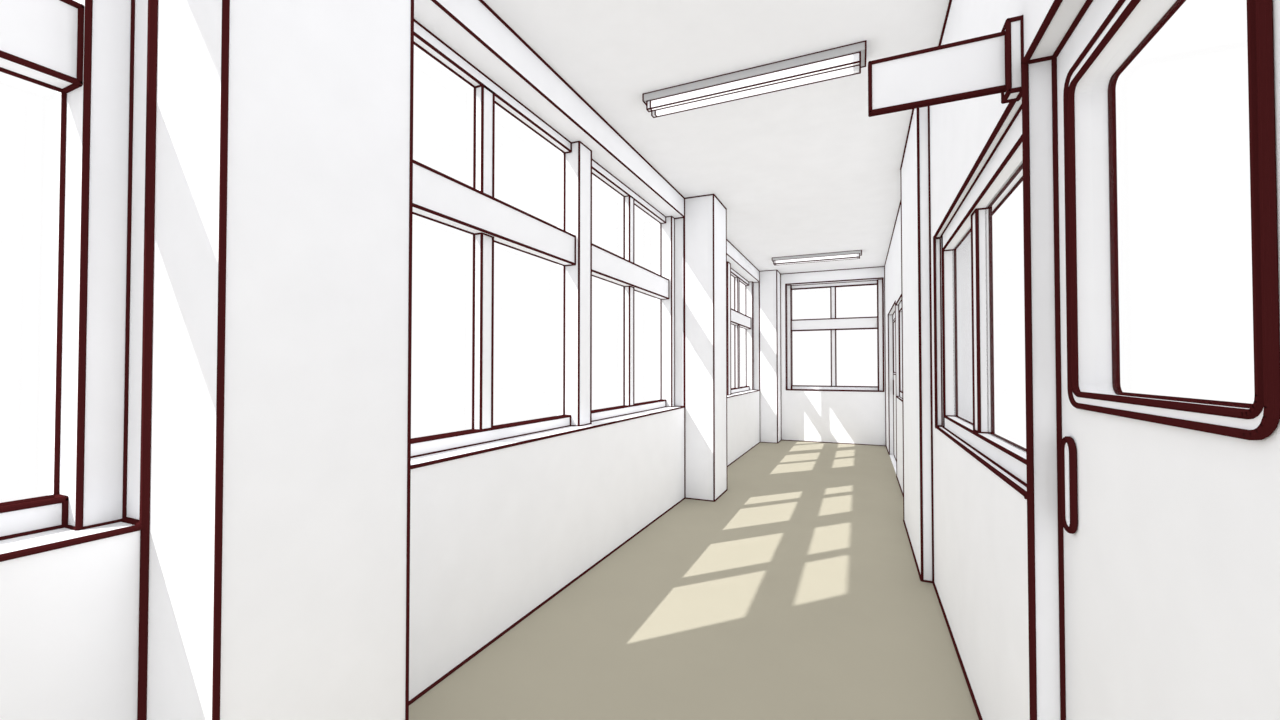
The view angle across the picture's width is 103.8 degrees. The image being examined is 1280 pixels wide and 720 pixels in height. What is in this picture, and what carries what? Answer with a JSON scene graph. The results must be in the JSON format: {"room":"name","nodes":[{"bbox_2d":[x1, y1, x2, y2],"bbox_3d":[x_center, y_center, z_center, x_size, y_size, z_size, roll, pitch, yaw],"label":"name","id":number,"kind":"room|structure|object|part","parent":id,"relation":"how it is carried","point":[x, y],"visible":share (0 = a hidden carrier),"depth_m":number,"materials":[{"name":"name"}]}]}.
{"room":"school corridor","nodes":[
{"label":"school corridor","id":0,"kind":"room"},
{"bbox_2d":[137,0,413,719],"bbox_3d":[-0.936,-0.179,1.363,0.313,2.921,0.514,0,-1,24],"label":"pillar","id":1,"kind":"structure","parent":0,"point":[275,454],"depth_m":1.19,"materials":[{"name":"white paint"}]},
{"bbox_2d":[0,0,759,719],"bbox_3d":[-0.406,-0.147,3.256,0.275,2.921,12.355,0,-1,24],"label":"wall","id":2,"kind":"structure","parent":0,"point":[499,529],"depth_m":2.18,"materials":[{"name":"white paint"}]},
{"bbox_2d":[0,0,134,540],"bbox_3d":[-2.035,-0.553,-0.325,0.175,1.854,3.506,0,-1,24],"label":"window","id":3,"kind":"structure","parent":2,"relation":"in","point":[82,51],"depth_m":1.19,"materials":[{"name":"white metal"}]},
{"bbox_3d":[-1.687,0.347,0.463,0.061,0.079,1.596,0,-1,24],"label":"rail","id":4,"kind":"part","parent":3,"relation":"part of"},
{"bbox_3d":[-1.542,-0.168,0.862,0.010,0.990,0.761,0,-1,24],"label":"pane","id":5,"kind":"part","parent":3,"relation":"part of","materials":[{"name":"clear glass"}]},
{"bbox_3d":[-1.351,-0.528,1.239,0.175,1.852,0.091,0,-1,24],"label":"post","id":6,"kind":"part","parent":3,"relation":"part of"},
{"bbox_2d":[411,19,674,457],"bbox_3d":[-0.438,-0.493,3.327,0.177,1.855,3.506,0,-1,24],"label":"window","id":7,"kind":"structure","parent":2,"relation":"in","point":[438,197],"depth_m":3.16,"materials":[{"name":"white metal"}]},
{"bbox_3d":[-0.790,0.382,2.516,0.061,0.079,1.604,0,-1,24],"label":"rail","id":8,"kind":"part","parent":7,"relation":"part of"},
{"bbox_3d":[-0.790,-1.398,2.546,0.061,0.071,1.603,0,-1,24],"label":"rail","id":9,"kind":"part","parent":7,"relation":"part of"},
{"bbox_3d":[-0.644,-0.134,2.917,0.012,0.991,0.766,0,-1,24],"label":"pane","id":10,"kind":"part","parent":7,"relation":"part of","materials":[{"name":"clear glass"}]},
{"bbox_3d":[-0.644,-1.083,2.933,0.012,0.571,0.766,0,-1,24],"label":"pane","id":11,"kind":"part","parent":7,"relation":"part of","materials":[{"name":"clear glass"}]},
{"bbox_3d":[-0.436,-0.493,3.331,0.177,1.854,0.169,0,-1,24],"label":"post","id":12,"kind":"part","parent":7,"relation":"part of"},
{"bbox_3d":[-0.091,-1.371,4.144,0.061,0.071,1.594,0,-1,24],"label":"rail","id":13,"kind":"part","parent":7,"relation":"part of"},
{"bbox_3d":[-0.091,0.408,4.115,0.061,0.079,1.594,0,-1,24],"label":"rail","id":14,"kind":"part","parent":7,"relation":"part of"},
{"bbox_3d":[0.053,-1.057,4.529,0.012,0.571,0.762,0,-1,24],"label":"pane","id":15,"kind":"part","parent":7,"relation":"part of","materials":[{"name":"clear glass"}]},
{"bbox_3d":[0.053,-0.107,4.514,0.012,0.991,0.762,0,-1,24],"label":"pane","id":16,"kind":"part","parent":7,"relation":"part of","materials":[{"name":"clear glass"}]},
{"bbox_3d":[0.245,-0.467,4.890,0.177,1.854,0.093,0,-1,24],"label":"post","id":17,"kind":"part","parent":7,"relation":"part of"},
{"bbox_2d":[727,261,753,395],"bbox_3d":[1.157,-0.433,6.976,0.180,1.859,3.516,0,-1,24],"label":"window","id":18,"kind":"structure","parent":2,"relation":"in","point":[745,320],"depth_m":7.81,"materials":[{"name":"white metal"}]},
{"bbox_3d":[1.160,-0.432,6.984,0.180,1.859,0.173,0,-1,24],"label":"post","id":19,"kind":"part","parent":18,"relation":"part of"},
{"bbox_3d":[1.505,-1.311,7.797,0.065,0.075,1.598,0,-1,24],"label":"rail","id":20,"kind":"part","parent":18,"relation":"part of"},
{"bbox_3d":[1.505,0.469,7.768,0.065,0.083,1.598,0,-1,24],"label":"rail","id":21,"kind":"part","parent":18,"relation":"part of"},
{"bbox_3d":[1.650,-0.047,8.166,0.016,0.995,0.766,0,-1,24],"label":"pane","id":22,"kind":"part","parent":18,"relation":"part of","materials":[{"name":"clear glass"}]},
{"bbox_3d":[1.842,-0.407,8.543,0.180,1.859,0.097,0,-1,24],"label":"post","id":23,"kind":"part","parent":18,"relation":"part of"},
{"bbox_2d":[409,440,978,719],"bbox_3d":[0.503,1.348,2.903,2.204,0.100,12.480,0,-1,24],"label":"floor","id":24,"kind":"structure","parent":0,"point":[798,592],"depth_m":2.49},
{"bbox_2d":[683,194,727,501],"bbox_3d":[0.660,-0.118,5.013,0.310,2.921,0.507,0,-1,24],"label":"pillar","id":25,"kind":"structure","parent":0,"point":[705,219],"depth_m":4.81,"materials":[{"name":"white paint"}]},
{"bbox_2d":[483,0,948,273],"bbox_3d":[0.612,-1.666,2.953,2.404,0.125,12.568,0,-1,24],"label":"ceiling","id":26,"kind":"structure","parent":0,"point":[802,170],"depth_m":3.15,"materials":[{"name":"white paint"}]},
{"bbox_2d":[642,40,866,117],"bbox_3d":[0.610,-1.560,2.846,1.231,0.100,0.165,0,-1,24],"label":"ceiling light","id":27,"kind":"object","parent":26,"relation":"attached to","point":[846,60],"visible":1,"depth_m":2.77,"materials":[{"name":"white"}]},
{"bbox_2d":[646,100,652,111],"bbox_3d":[0.058,-1.536,3.030,0.031,0.058,0.036,0,-1,24],"label":"socket","id":28,"kind":"object","parent":27,"relation":"attached to","point":[649,103],"depth_m":3.02,"materials":[{"name":"white plastic"}]},
{"bbox_2d":[651,111,656,117],"bbox_3d":[0.089,-1.534,3.101,0.031,0.058,0.036,0,-1,24],"label":"socket","id":29,"kind":"object","parent":27,"relation":"attached to","point":[654,113],"depth_m":3.09,"materials":[{"name":"white plastic"}]},
{"bbox_2d":[852,51,860,66],"bbox_3d":[1.111,-1.543,2.570,0.040,0.058,0.036,0,-1,24],"label":"socket","id":30,"kind":"object","parent":27,"relation":"attached to","point":[856,55],"depth_m":2.56,"materials":[{"name":"white plastic"}]},
{"bbox_2d":[853,65,860,74],"bbox_3d":[1.142,-1.542,2.641,0.040,0.058,0.036,0,-1,24],"label":"socket","id":31,"kind":"object","parent":27,"relation":"attached to","point":[857,69],"depth_m":2.63,"materials":[{"name":"white plastic"}]},
{"bbox_2d":[772,250,861,265],"bbox_3d":[2.562,-1.485,7.312,1.234,0.103,0.167,0,-1,24],"label":"ceiling light","id":32,"kind":"object","parent":26,"relation":"attached to","point":[855,254],"visible":1,"depth_m":7.25,"materials":[{"name":"white"}]},
{"bbox_2d":[759,270,780,442],"bbox_3d":[2.239,-0.058,8.624,0.310,2.921,0.417,0,-1,24],"label":"pillar","id":33,"kind":"structure","parent":0,"point":[769,280],"depth_m":8.45,"materials":[{"name":"white paint"}]},
{"bbox_2d":[780,266,885,445],"bbox_3d":[3.205,-0.060,8.529,2.138,2.926,0.224,0,-1,24],"label":"wall","id":34,"kind":"structure","parent":0,"point":[858,417],"depth_m":8.41,"materials":[{"name":"white paint"}]},
{"bbox_2d":[786,279,882,390],"bbox_3d":[3.307,-0.403,8.574,1.541,1.854,0.168,0,-1,24],"label":"window","id":35,"kind":"structure","parent":34,"relation":"in","point":[832,323],"depth_m":8.55,"materials":[{"name":"white metal"}]},
{"bbox_3d":[2.642,-0.398,8.864,0.091,1.854,0.168,0,-1,24],"label":"post","id":36,"kind":"part","parent":35,"relation":"part of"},
{"bbox_3d":[2.989,-0.033,8.743,0.668,0.987,0.017,0,-1,24],"label":"pane","id":37,"kind":"part","parent":35,"relation":"part of","materials":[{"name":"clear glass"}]},
{"bbox_3d":[3.311,-1.288,8.598,1.393,0.084,0.065,0,-1,24],"label":"rail","id":38,"kind":"part","parent":35,"relation":"part of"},
{"bbox_3d":[3.311,0.482,8.568,1.393,0.084,0.065,0,-1,24],"label":"rail","id":39,"kind":"part","parent":35,"relation":"part of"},
{"bbox_3d":[3.651,-0.037,8.453,0.668,0.987,0.017,0,-1,24],"label":"pane","id":40,"kind":"part","parent":35,"relation":"part of","materials":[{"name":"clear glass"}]},
{"bbox_3d":[3.971,-0.408,8.284,0.091,1.854,0.168,0,-1,24],"label":"post","id":41,"kind":"part","parent":35,"relation":"part of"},
{"bbox_2d":[900,106,933,582],"bbox_3d":[1.940,-0.142,3.540,0.080,2.921,1.288,0,-1,24],"label":"pillar","id":42,"kind":"structure","parent":0,"point":[916,293],"depth_m":3.08,"materials":[{"name":"white paint"}]},
{"bbox_2d":[884,0,1085,719],"bbox_3d":[1.573,-0.162,2.392,0.206,2.921,12.365,0,-1,24],"label":"wall","id":43,"kind":"structure","parent":0,"point":[996,582],"depth_m":1.54,"materials":[{"name":"white paint"}]},
{"bbox_2d":[890,311,895,471],"bbox_3d":[3.379,0.370,6.485,0.212,2.100,1.642,0,-1,24],"label":"door","id":44,"kind":"structure","parent":43,"relation":"in","point":[893,457],"depth_m":7.14,"materials":[{"name":"white paint"}]},
{"bbox_2d":[898,301,901,397],"bbox_3d":[2.672,-0.121,4.984,0.074,1.069,1.662,0,-1,24],"label":"window","id":45,"kind":"structure","parent":43,"relation":"in","point":[900,303],"depth_m":5.69,"materials":[{"name":"white metal"}]},
{"bbox_3d":[2.670,-0.606,4.994,0.070,0.100,1.532,0,-1,24],"label":"rail","id":46,"kind":"part","parent":45,"relation":"part of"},
{"bbox_2d":[868,15,1023,116],"bbox_3d":[0.832,-0.787,1.384,0.368,0.196,0.064,0,-1,24],"label":"wall sign","id":47,"kind":"object","parent":43,"relation":"attached to","point":[990,64],"visible":0.99,"depth_m":1.36,"materials":[{"name":"white plastic"}]},
{"bbox_2d":[940,104,1026,486],"bbox_3d":[1.378,-0.170,2.023,0.074,1.069,1.662,0,-1,24],"label":"window","id":48,"kind":"structure","parent":43,"relation":"in","point":[973,215],"depth_m":2.01,"materials":[{"name":"white metal"}]},
{"bbox_3d":[1.375,-0.655,2.032,0.070,0.100,1.532,0,-1,24],"label":"rail","id":49,"kind":"part","parent":48,"relation":"part of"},
{"bbox_3d":[1.375,0.326,2.016,0.070,0.077,1.532,0,-1,24],"label":"rail","id":50,"kind":"part","parent":48,"relation":"part of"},
{"bbox_2d":[1051,0,1279,719],"bbox_3d":[0.751,0.271,0.472,0.212,2.100,1.642,0,-1,24],"label":"door","id":51,"kind":"structure","parent":43,"relation":"in","point":[1169,506],"depth_m":0.87,"materials":[{"name":"white paint"}]},
{"bbox_3d":[1.004,0.291,1.173,0.014,0.225,0.069,0,-1,24],"label":"handle","id":52,"kind":"part","parent":51,"relation":"part of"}
]}

